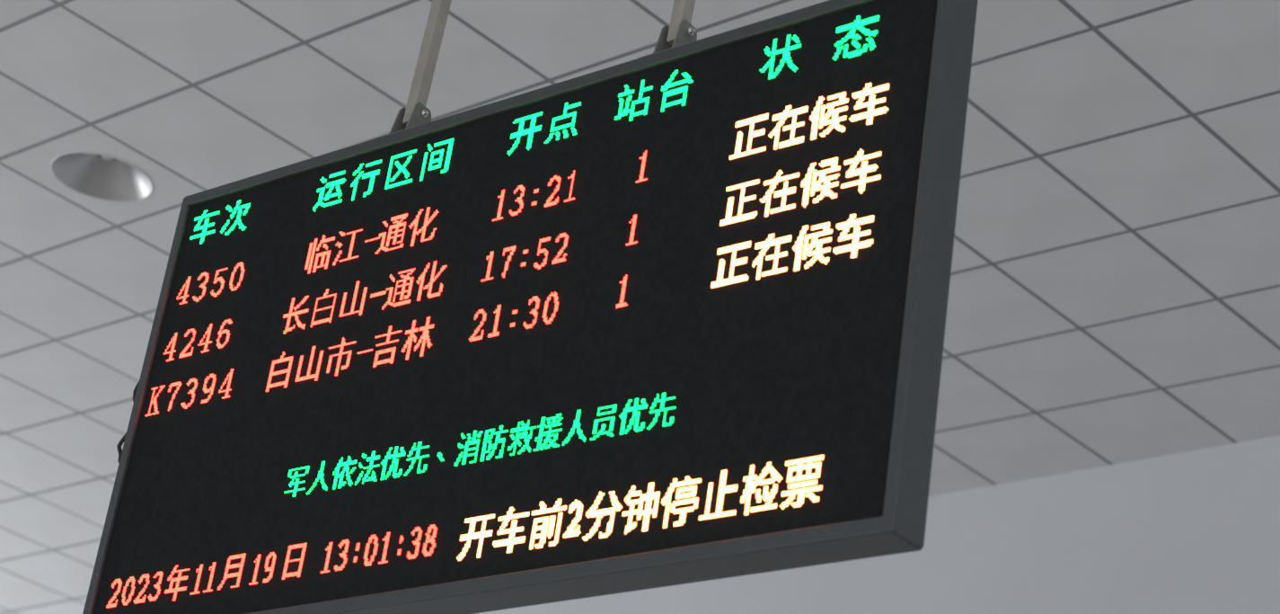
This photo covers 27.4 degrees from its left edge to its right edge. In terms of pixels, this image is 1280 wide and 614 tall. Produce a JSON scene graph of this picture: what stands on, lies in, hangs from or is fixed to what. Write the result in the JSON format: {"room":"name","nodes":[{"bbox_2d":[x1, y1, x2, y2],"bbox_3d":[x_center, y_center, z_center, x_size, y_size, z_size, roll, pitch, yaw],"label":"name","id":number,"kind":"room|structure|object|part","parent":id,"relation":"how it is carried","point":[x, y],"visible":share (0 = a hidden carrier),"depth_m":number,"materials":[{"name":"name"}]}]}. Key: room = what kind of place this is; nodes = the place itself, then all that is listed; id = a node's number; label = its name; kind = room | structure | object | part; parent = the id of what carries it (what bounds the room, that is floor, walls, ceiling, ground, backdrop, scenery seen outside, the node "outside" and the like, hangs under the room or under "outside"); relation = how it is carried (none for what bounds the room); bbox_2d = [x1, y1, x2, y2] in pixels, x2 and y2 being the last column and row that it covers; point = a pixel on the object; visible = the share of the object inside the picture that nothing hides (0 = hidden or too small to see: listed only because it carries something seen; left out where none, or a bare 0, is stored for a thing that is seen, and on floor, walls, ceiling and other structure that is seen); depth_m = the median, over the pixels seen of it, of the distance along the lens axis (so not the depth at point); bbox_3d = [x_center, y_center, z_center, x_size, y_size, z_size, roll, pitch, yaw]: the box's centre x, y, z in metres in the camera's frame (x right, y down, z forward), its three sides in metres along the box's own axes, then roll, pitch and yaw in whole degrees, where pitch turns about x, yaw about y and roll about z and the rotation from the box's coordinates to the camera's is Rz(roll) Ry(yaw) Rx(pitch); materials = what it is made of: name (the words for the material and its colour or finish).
{"room":"station hall","nodes":[
{"label":"station hall","id":0,"kind":"room"},
{"bbox_2d":[0,0,1279,613],"bbox_3d":[-2.624,-2.871,5.918,23.400,0.501,16.425,-14,-34,40],"label":"ceiling","id":1,"kind":"structure","parent":0,"point":[1114,292],"depth_m":9.54,"materials":[{"name":"tile"}]},
{"bbox_2d":[50,150,153,203],"bbox_3d":[-2.066,-0.591,10.185,0.402,0.208,0.402,-14,-34,40],"label":"recessed light","id":2,"kind":"object","parent":1,"relation":"in","point":[92,174],"visible":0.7,"depth_m":10.27,"materials":[{"name":"silver metal"}]},
{"bbox_3d":[-2.065,-0.595,10.187,0.054,0.044,0.054,-14,-34,40],"label":"bulb","id":3,"kind":"part","parent":2,"relation":"part of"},
{"bbox_2d":[82,0,978,613],"bbox_3d":[-0.223,-0.630,6.320,2.474,2.901,0.171,-13,-33,38],"label":"departure board","id":4,"kind":"object","parent":1,"relation":"hanging from","point":[675,313],"visible":1,"depth_m":5.71,"materials":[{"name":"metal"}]},
{"bbox_3d":[-0.585,-0.448,6.501,0.005,0.094,0.082,-13,-33,38],"label":"cheek plate","id":5,"kind":"part","parent":4,"relation":"part of","materials":[{"name":"metal"}]},
{"bbox_3d":[-0.543,-0.457,6.467,0.005,0.094,0.082,-13,-33,38],"label":"cheek plate","id":6,"kind":"part","parent":4,"relation":"part of","materials":[{"name":"metal"}]},
{"bbox_3d":[0.061,-0.595,5.979,0.005,0.094,0.082,-13,-33,38],"label":"cheek plate","id":7,"kind":"part","parent":4,"relation":"part of","materials":[{"name":"grey metal"}]},
{"bbox_3d":[0.104,-0.605,5.945,0.005,0.094,0.082,-13,-33,38],"label":"cheek plate","id":8,"kind":"part","parent":4,"relation":"part of","materials":[{"name":"metal"}]},
{"bbox_2d":[475,434,1279,613],"bbox_3d":[2.219,3.110,9.790,23.400,6.570,0.300,-14,-34,40],"label":"wall","id":9,"kind":"structure","parent":0,"point":[1197,531],"depth_m":11.26,"materials":[{"name":"paint"}]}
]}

